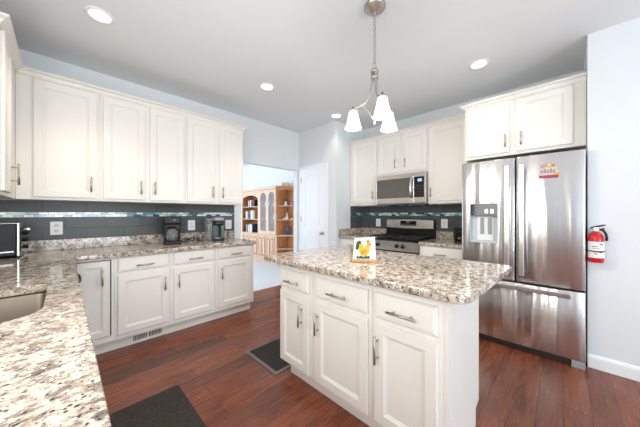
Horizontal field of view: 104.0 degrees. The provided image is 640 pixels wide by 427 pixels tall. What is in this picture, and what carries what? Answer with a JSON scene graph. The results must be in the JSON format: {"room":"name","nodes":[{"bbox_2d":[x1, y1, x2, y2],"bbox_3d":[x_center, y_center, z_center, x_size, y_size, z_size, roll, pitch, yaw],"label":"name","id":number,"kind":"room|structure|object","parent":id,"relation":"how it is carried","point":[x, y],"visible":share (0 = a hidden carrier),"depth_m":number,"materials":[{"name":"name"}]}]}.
{"room":"kitchen","nodes":[
{"label":"kitchen","id":0,"kind":"room"},
{"bbox_2d":[0,49,298,250],"bbox_3d":[-1.697,-0.108,3.349,0.100,2.750,3.843,0,0,44],"label":"wall","id":1,"kind":"structure","parent":0,"point":[264,144],"depth_m":3.76,"materials":[{"name":"paint"}]},
{"bbox_2d":[16,73,99,201],"bbox_3d":[-2.381,-0.631,2.300,0.364,1.024,0.514,0,0,44],"label":"upper cabinet","id":2,"kind":"object","parent":1,"relation":"attached to","point":[58,125],"visible":1,"depth_m":2.19,"materials":[{"name":"paint"}]},
{"bbox_2d":[0,200,233,240],"bbox_3d":[-2.097,0.066,2.860,0.009,0.368,2.361,0,0,44],"label":"tile backsplash","id":3,"kind":"structure","parent":1,"relation":"attached to","point":[80,219],"depth_m":2.65,"materials":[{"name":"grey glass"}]},
{"bbox_2d":[50,221,62,234],"bbox_3d":[-2.531,0.141,2.402,0.009,0.128,0.085,0,0,44],"label":"wall outlet","id":4,"kind":"object","parent":3,"relation":"attached to","point":[56,228],"visible":1,"depth_m":2.40,"materials":[{"name":"white plastic"}]},
{"bbox_2d":[188,220,194,229],"bbox_3d":[-1.681,0.153,3.273,0.009,0.130,0.088,0,0,44],"label":"wall outlet","id":5,"kind":"object","parent":3,"relation":"attached to","point":[191,223],"visible":1,"depth_m":3.27,"materials":[{"name":"white plastic"}]},
{"bbox_2d":[225,220,231,228],"bbox_3d":[-1.329,0.159,3.633,0.009,0.130,0.092,0,0,44],"label":"wall outlet","id":6,"kind":"object","parent":3,"relation":"attached to","point":[228,223],"visible":1,"depth_m":3.63,"materials":[{"name":"white plastic"}]},
{"bbox_2d":[98,95,184,203],"bbox_3d":[-1.937,-0.631,2.755,0.364,1.024,0.754,0,0,44],"label":"upper cabinet","id":7,"kind":"object","parent":1,"relation":"attached to","point":[142,148],"visible":0.97,"depth_m":2.61,"materials":[{"name":"paint"}]},
{"bbox_2d":[184,116,242,204],"bbox_3d":[-1.415,-0.631,3.289,0.364,1.024,0.736,0,0,44],"label":"upper cabinet","id":8,"kind":"object","parent":1,"relation":"attached to","point":[213,152],"visible":0.94,"depth_m":3.17,"materials":[{"name":"paint"}]},
{"bbox_2d":[241,165,293,238],"bbox_3d":[-1.497,-0.108,7.071,4.780,2.750,0.100,0,0,44],"label":"wall","id":9,"kind":"structure","parent":0,"point":[254,176],"depth_m":7.11,"materials":[{"name":"paint"}]},
{"bbox_2d":[0,0,639,132],"bbox_3d":[1.313,-1.533,0.919,7.804,0.100,4.650,0,0,44],"label":"ceiling","id":10,"kind":"structure","parent":0,"point":[317,56],"depth_m":2.19,"materials":[{"name":"paint"}]},
{"bbox_2d":[83,5,115,24],"bbox_3d":[-1.646,-1.478,1.871,0.184,0.009,0.184,0,0,44],"label":"recessed light","id":11,"kind":"object","parent":10,"relation":"in","point":[97,14],"visible":1,"depth_m":1.86,"materials":[{"name":"paint"}]},
{"bbox_2d":[259,83,274,90],"bbox_3d":[-0.619,-1.478,2.921,0.184,0.009,0.184,0,0,44],"label":"recessed light","id":12,"kind":"object","parent":10,"relation":"in","point":[264,86],"visible":1,"depth_m":2.91,"materials":[{"name":"paint"}]},
{"bbox_2d":[330,113,341,117],"bbox_3d":[0.247,-1.478,3.790,0.184,0.009,0.184,0,0,44],"label":"recessed light","id":13,"kind":"object","parent":10,"relation":"in","point":[335,115],"visible":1,"depth_m":3.77,"materials":[{"name":"paint"}]},
{"bbox_2d":[345,0,396,131],"bbox_3d":[0.400,-1.056,1.815,0.392,0.853,0.379,0,0,44],"label":"chandelier","id":14,"kind":"object","parent":10,"relation":"hanging from","point":[373,8],"visible":1,"depth_m":1.78,"materials":[{"name":"white glass"}]},
{"bbox_2d":[468,58,489,69],"bbox_3d":[1.577,-1.478,2.479,0.184,0.009,0.184,0,0,44],"label":"recessed light","id":15,"kind":"object","parent":10,"relation":"in","point":[480,63],"visible":1,"depth_m":2.47,"materials":[{"name":"paint"}]},
{"bbox_2d":[299,121,361,245],"bbox_3d":[0.179,-0.108,4.551,0.906,2.750,0.699,0,0,44],"label":"wall","id":16,"kind":"structure","parent":0,"point":[329,142],"depth_m":4.11,"materials":[{"name":"paint"}]},
{"bbox_2d":[300,166,324,249],"bbox_3d":[-0.151,0.236,4.330,0.612,2.045,0.078,0,0,44],"label":"door","id":17,"kind":"structure","parent":16,"relation":"in","point":[312,218],"depth_m":4.35,"materials":[{"name":"paint"}]},
{"bbox_2d":[299,162,327,249],"bbox_3d":[-0.128,0.209,4.350,0.732,2.114,0.016,0,0,44],"label":"trim","id":18,"kind":"structure","parent":16,"relation":"attached to","point":[325,164],"depth_m":4.13,"materials":[{"name":"paint"}]},
{"bbox_2d":[350,206,361,227],"bbox_3d":[0.632,0.065,4.358,0.009,0.372,0.320,0,0,44],"label":"tile backsplash","id":19,"kind":"structure","parent":16,"relation":"attached to","point":[355,212],"depth_m":4.33,"materials":[{"name":"grey tile"}]},
{"bbox_2d":[96,259,639,426],"bbox_3d":[-0.526,1.315,2.539,12.700,0.104,5.300,0,0,44],"label":"floor","id":20,"kind":"structure","parent":0,"point":[226,387],"depth_m":1.86,"materials":[{"name":"brown wood"}]},
{"bbox_2d":[75,258,113,354],"bbox_3d":[-2.148,0.829,2.333,0.635,0.872,0.295,0,0,44],"label":"base cabinet","id":21,"kind":"object","parent":20,"relation":"on","point":[97,282],"visible":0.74,"depth_m":2.18,"materials":[{"name":"paint"}]},
{"bbox_2d":[113,252,170,349],"bbox_3d":[-1.883,0.829,2.598,0.646,0.872,0.452,0,0,44],"label":"base cabinet","id":22,"kind":"object","parent":20,"relation":"on","point":[142,283],"visible":0.88,"depth_m":2.39,"materials":[{"name":"paint"}]},
{"bbox_2d":[130,326,163,343],"bbox_3d":[-1.725,1.211,2.505,0.006,0.092,0.290,0,0,44],"label":"floor register","id":23,"kind":"object","parent":22,"relation":"attached to","point":[152,333],"visible":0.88,"depth_m":2.50,"materials":[{"name":"paint"}]},
{"bbox_2d":[109,385,205,426],"bbox_3d":[-0.844,1.260,1.304,1.030,0.012,0.488,0,0,44],"label":"floor mat","id":24,"kind":"object","parent":20,"relation":"on","point":[170,407],"visible":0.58,"depth_m":1.57,"materials":[{"name":"grey fabric"}]},
{"bbox_2d":[168,248,215,332],"bbox_3d":[-1.563,0.829,2.926,0.646,0.872,0.463,0,0,44],"label":"base cabinet","id":25,"kind":"object","parent":20,"relation":"on","point":[193,272],"visible":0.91,"depth_m":2.73,"materials":[{"name":"paint"}]},
{"bbox_2d":[213,244,252,319],"bbox_3d":[-1.228,0.829,3.269,0.646,0.872,0.492,0,0,44],"label":"base cabinet","id":26,"kind":"object","parent":20,"relation":"on","point":[234,264],"visible":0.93,"depth_m":3.06,"materials":[{"name":"paint"}]},
{"bbox_2d":[241,186,293,264],"bbox_3d":[-1.437,0.297,6.676,2.078,1.930,0.389,0,0,44],"label":"china hutch","id":27,"kind":"object","parent":20,"relation":"on","point":[271,237],"visible":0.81,"depth_m":6.33,"materials":[{"name":"brown wood"}]},
{"bbox_2d":[252,224,257,231],"bbox_3d":[-1.827,0.409,7.035,0.041,0.234,0.179,0,0,44],"label":"book","id":28,"kind":"object","parent":27,"relation":"on","point":[254,226],"visible":0.82,"depth_m":7.01,"materials":[{"name":"paper"}]},
{"bbox_2d":[253,200,257,205],"bbox_3d":[-1.761,-0.288,6.975,0.058,0.188,0.184,0,0,44],"label":"book","id":29,"kind":"object","parent":27,"relation":"on","point":[255,202],"visible":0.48,"depth_m":6.93,"materials":[{"name":"paper"}]},
{"bbox_2d":[254,211,257,218],"bbox_3d":[-1.749,0.039,6.974,0.056,0.218,0.199,0,0,44],"label":"book","id":30,"kind":"object","parent":27,"relation":"on","point":[255,212],"visible":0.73,"depth_m":6.91,"materials":[{"name":"paper"}]},
{"bbox_2d":[277,248,293,249],"bbox_3d":[-0.818,0.867,6.085,0.327,0.020,0.347,0,0,44],"label":"corner shelf","id":31,"kind":"object","parent":27,"relation":"attached to","point":[277,248],"depth_m":6.11,"materials":[{"name":"brown wood"}]},
{"bbox_2d":[245,337,290,374],"bbox_3d":[-0.249,1.259,2.385,0.465,0.014,0.760,0,0,44],"label":"floor mat","id":32,"kind":"object","parent":20,"relation":"on","point":[267,354],"visible":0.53,"depth_m":2.19,"materials":[{"name":"grey rubber"}]},
{"bbox_2d":[280,264,316,388],"bbox_3d":[-0.004,0.829,2.074,0.372,0.872,0.626,0,0,44],"label":"base cabinet","id":33,"kind":"object","parent":20,"relation":"on","point":[297,284],"visible":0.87,"depth_m":1.86,"materials":[{"name":"paint"}]},
{"bbox_2d":[314,272,375,426],"bbox_3d":[0.303,0.829,1.774,0.482,0.872,0.626,0,0,44],"label":"base cabinet","id":34,"kind":"object","parent":20,"relation":"on","point":[343,308],"visible":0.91,"depth_m":1.55,"materials":[{"name":"paint"}]},
{"bbox_2d":[264,245,511,303],"bbox_3d":[0.412,0.372,1.899,1.568,0.038,0.957,0,0,44],"label":"countertop","id":35,"kind":"structure","parent":34,"relation":"on","point":[448,280],"depth_m":1.55,"materials":[{"name":"stone"}]},
{"bbox_2d":[351,237,376,262],"bbox_3d":[0.319,0.260,1.823,0.180,0.185,0.080,0,0,4],"label":"napkin holder","id":36,"kind":"object","parent":35,"relation":"on","point":[364,251],"visible":1,"depth_m":1.79,"materials":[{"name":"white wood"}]},
{"bbox_2d":[340,238,353,246],"bbox_3d":[0.700,0.829,4.053,0.528,0.872,0.660,0,0,44],"label":"base cabinet","id":37,"kind":"object","parent":20,"relation":"on","point":[343,241],"visible":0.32,"depth_m":3.92,"materials":[{"name":"paint"}]},
{"bbox_2d":[338,233,381,238],"bbox_3d":[0.710,0.372,4.065,0.526,0.038,0.648,0,0,44],"label":"countertop","id":38,"kind":"structure","parent":37,"relation":"on","point":[360,235],"depth_m":4.00,"materials":[{"name":"stone"}]},
{"bbox_2d":[339,228,361,234],"bbox_3d":[0.522,0.301,4.236,0.020,0.101,0.623,0,0,44],"label":"strip","id":39,"kind":"object","parent":38,"relation":"on","point":[347,231],"visible":0.89,"depth_m":4.21,"materials":[{"name":"stone"}]},
{"bbox_2d":[362,228,385,233],"bbox_3d":[0.929,0.301,4.291,0.524,0.101,0.020,0,0,44],"label":"strip","id":40,"kind":"object","parent":38,"relation":"on","point":[364,230],"visible":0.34,"depth_m":4.29,"materials":[{"name":"stone"}]},
{"bbox_2d":[370,218,435,254],"bbox_3d":[1.147,0.650,3.586,0.756,1.154,0.689,0,0,44],"label":"gas range","id":41,"kind":"object","parent":20,"relation":"on","point":[402,235],"visible":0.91,"depth_m":3.56,"materials":[{"name":"silver metal"}]},
{"bbox_2d":[375,236,433,242],"bbox_3d":[1.151,0.360,3.589,0.756,0.022,0.555,0,0,44],"label":"cooktop","id":42,"kind":"object","parent":41,"relation":"in","point":[385,239],"depth_m":3.39,"materials":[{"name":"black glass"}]},
{"bbox_2d":[373,286,478,426],"bbox_3d":[0.623,0.829,1.462,0.409,0.872,0.626,0,0,44],"label":"base cabinet","id":43,"kind":"object","parent":20,"relation":"on","point":[426,350],"visible":0.95,"depth_m":1.27,"materials":[{"name":"paint"}]},
{"bbox_2d":[420,245,461,259],"bbox_3d":[1.622,0.829,3.153,0.513,0.872,0.660,0,0,44],"label":"base cabinet","id":44,"kind":"object","parent":20,"relation":"on","point":[444,252],"visible":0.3,"depth_m":2.93,"materials":[{"name":"paint"}]},
{"bbox_2d":[419,238,461,248],"bbox_3d":[1.635,0.372,3.163,0.514,0.038,0.648,0,0,44],"label":"countertop","id":45,"kind":"structure","parent":44,"relation":"on","point":[438,242],"depth_m":3.03,"materials":[{"name":"stone"}]},
{"bbox_2d":[437,231,452,238],"bbox_3d":[1.853,0.301,3.389,0.511,0.101,0.020,0,0,44],"label":"strip","id":46,"kind":"object","parent":45,"relation":"on","point":[440,234],"visible":0.36,"depth_m":3.49,"materials":[{"name":"stone"}]},
{"bbox_2d":[453,226,461,242],"bbox_3d":[1.766,0.259,3.106,0.150,0.186,0.288,0,0,44],"label":"toaster","id":47,"kind":"object","parent":45,"relation":"on","point":[457,231],"visible":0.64,"depth_m":3.04,"materials":[{"name":"black plastic"}]},
{"bbox_2d":[462,149,585,370],"bbox_3d":[2.064,0.367,2.581,0.902,1.800,0.846,0,0,44],"label":"refrigerator","id":48,"kind":"object","parent":20,"relation":"on","point":[512,216],"visible":0.85,"depth_m":2.23,"materials":[{"name":"silver metal"}]},
{"bbox_2d":[539,163,559,177],"bbox_3d":[1.968,-0.372,2.147,0.130,0.124,0.010,0,0,44],"label":"magnet","id":49,"kind":"object","parent":48,"relation":"attached to","point":[551,170],"visible":1,"depth_m":2.15,"materials":[{"name":"paint"}]},
{"bbox_3d":[-0.577,0.829,0.202,1.109,0.872,0.673,0,0,44],"label":"base cabinet","id":50,"kind":"object","parent":20,"relation":"on","visible":0},
{"bbox_2d":[0,237,255,426],"bbox_3d":[-0.642,0.372,1.419,4.101,0.038,2.349,0,0,44],"label":"countertop","id":51,"kind":"structure","parent":50,"relation":"on","point":[50,374],"depth_m":0.67,"materials":[{"name":"stone"}]},
{"bbox_2d":[0,222,31,257],"bbox_3d":[-2.606,0.214,2.019,0.359,0.276,0.360,0,0,44],"label":"toaster oven","id":52,"kind":"object","parent":51,"relation":"on","point":[12,234],"visible":1,"depth_m":1.97,"materials":[{"name":"black metal"}]},
{"bbox_2d":[0,292,45,322],"bbox_3d":[-1.326,0.494,0.907,0.599,0.201,0.472,0,0,44],"label":"sink","id":53,"kind":"object","parent":51,"relation":"in","point":[12,307],"visible":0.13,"depth_m":1.20,"materials":[{"name":"silver metal"}]},
{"bbox_2d":[23,230,234,252],"bbox_3d":[-2.088,0.301,2.860,0.020,0.101,2.349,0,0,44],"label":"backsplash","id":54,"kind":"structure","parent":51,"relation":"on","point":[59,244],"depth_m":2.65,"materials":[{"name":"stone"}]},
{"bbox_2d":[163,216,180,244],"bbox_3d":[-1.723,0.193,2.917,0.176,0.318,0.230,0,0,-32],"label":"coffee maker","id":55,"kind":"object","parent":51,"relation":"on","point":[171,223],"visible":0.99,"depth_m":2.87,"materials":[{"name":"black plastic"}]},
{"bbox_2d":[181,236,202,241],"bbox_3d":[-1.633,0.316,3.166,0.293,0.070,0.082,0,0,-41],"label":"power cord","id":56,"kind":"object","parent":51,"relation":"on","point":[186,239],"visible":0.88,"depth_m":3.16,"materials":[{"name":"black plastic"}]},
{"bbox_2d":[204,217,224,240],"bbox_3d":[-1.395,0.202,3.298,0.215,0.300,0.240,0,0,-34],"label":"pod coffee maker","id":57,"kind":"object","parent":51,"relation":"on","point":[217,227],"visible":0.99,"depth_m":3.25,"materials":[{"name":"black plastic"}]},
{"bbox_2d":[362,70,582,237],"bbox_3d":[1.762,-0.108,3.565,2.937,2.750,0.100,0,0,44],"label":"wall","id":58,"kind":"structure","parent":0,"point":[454,110],"depth_m":3.55,"materials":[{"name":"paint"}]},
{"bbox_2d":[351,140,387,205],"bbox_3d":[0.796,-0.636,4.158,0.518,1.014,0.376,0,0,44],"label":"upper cabinet","id":59,"kind":"object","parent":58,"relation":"attached to","point":[364,155],"visible":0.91,"depth_m":4.04,"materials":[{"name":"paint"}]},
{"bbox_2d":[377,128,427,176],"bbox_3d":[1.259,-0.854,3.707,0.772,0.578,0.376,0,0,44],"label":"upper cabinet","id":60,"kind":"object","parent":58,"relation":"attached to","point":[407,152],"visible":0.91,"depth_m":3.57,"materials":[{"name":"paint"}]},
{"bbox_2d":[376,171,427,204],"bbox_3d":[1.232,-0.346,3.672,0.762,0.426,0.452,0,0,44],"label":"microwave","id":61,"kind":"object","parent":60,"relation":"attached to","point":[407,188],"visible":0.99,"depth_m":3.53,"materials":[{"name":"grey metal"}]},
{"bbox_2d":[362,204,461,231],"bbox_3d":[1.393,0.065,3.847,1.812,0.372,0.009,0,0,44],"label":"tile backsplash","id":62,"kind":"structure","parent":58,"relation":"attached to","point":[453,213],"depth_m":3.78,"materials":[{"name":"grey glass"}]},
{"bbox_2d":[376,219,380,225],"bbox_3d":[0.986,0.153,4.232,0.085,0.128,0.009,0,0,44],"label":"wall outlet","id":63,"kind":"object","parent":62,"relation":"attached to","point":[378,221],"visible":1,"depth_m":4.22,"materials":[{"name":"white plastic"}]},
{"bbox_2d":[441,219,447,227],"bbox_3d":[1.739,0.141,3.497,0.088,0.128,0.009,0,0,44],"label":"wall outlet","id":64,"kind":"object","parent":62,"relation":"attached to","point":[444,222],"visible":1,"depth_m":3.49,"materials":[{"name":"white plastic"}]},
{"bbox_2d":[388,204,436,205],"bbox_3d":[1.395,-0.145,3.846,0.765,0.047,0.009,0,0,44],"label":"tile backsplash","id":65,"kind":"structure","parent":58,"relation":"attached to","point":[422,204],"depth_m":3.87,"materials":[{"name":"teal tile"}]},
{"bbox_2d":[428,120,467,203],"bbox_3d":[1.715,-0.636,3.261,0.500,1.014,0.376,0,0,44],"label":"upper cabinet","id":66,"kind":"object","parent":58,"relation":"attached to","point":[446,142],"visible":0.8,"depth_m":3.17,"materials":[{"name":"paint"}]},
{"bbox_2d":[465,81,585,162],"bbox_3d":[2.139,-0.866,2.663,0.930,0.554,0.640,0,0,44],"label":"upper cabinet","id":67,"kind":"object","parent":58,"relation":"attached to","point":[554,120],"visible":0.94,"depth_m":2.41,"materials":[{"name":"paint"}]},
{"bbox_2d":[349,72,586,145],"bbox_3d":[1.390,-1.171,3.183,2.732,0.056,0.309,0,0,44],"label":"crown molding","id":68,"kind":"structure","parent":67,"relation":"attached to","point":[581,77],"depth_m":2.63,"materials":[{"name":"paint"}]},
{"bbox_2d":[583,17,639,366],"bbox_3d":[3.880,-0.108,0.940,3.960,2.750,0.699,0,0,44],"label":"wall","id":69,"kind":"structure","parent":0,"point":[611,65],"depth_m":1.98,"materials":[{"name":"paint"}]},
{"bbox_2d":[587,225,607,262],"bbox_3d":[2.208,0.238,2.005,0.096,0.302,0.108,0,0,11],"label":"fire extinguisher","id":70,"kind":"object","parent":69,"relation":"attached to","point":[596,244],"visible":1,"depth_m":1.97,"materials":[{"name":"red metal"}]},
{"bbox_2d":[588,353,639,381],"bbox_3d":[3.595,1.210,0.720,3.860,0.110,0.014,0,0,44],"label":"baseboard","id":71,"kind":"structure","parent":69,"relation":"attached to","point":[615,367],"depth_m":1.96,"materials":[{"name":"paint"}]},
{"bbox_3d":[-0.248,-0.108,-0.680,7.604,2.750,0.100,0,0,44],"label":"wall","id":72,"kind":"structure","parent":0,"visible":0},
{"bbox_2d":[0,30,19,198],"bbox_3d":[-2.297,-0.631,1.674,0.746,1.024,0.383,0,0,44],"label":"upper cabinet","id":73,"kind":"object","parent":72,"relation":"attached to","point":[7,72],"visible":1,"depth_m":1.68,"materials":[{"name":"paint"}]},
{"bbox_2d":[0,11,247,130],"bbox_3d":[-1.832,-1.171,2.539,0.759,0.056,2.615,0,0,24],"label":"crown molding","id":74,"kind":"structure","parent":73,"relation":"attached to","point":[5,20],"depth_m":2.29,"materials":[{"name":"paint"}]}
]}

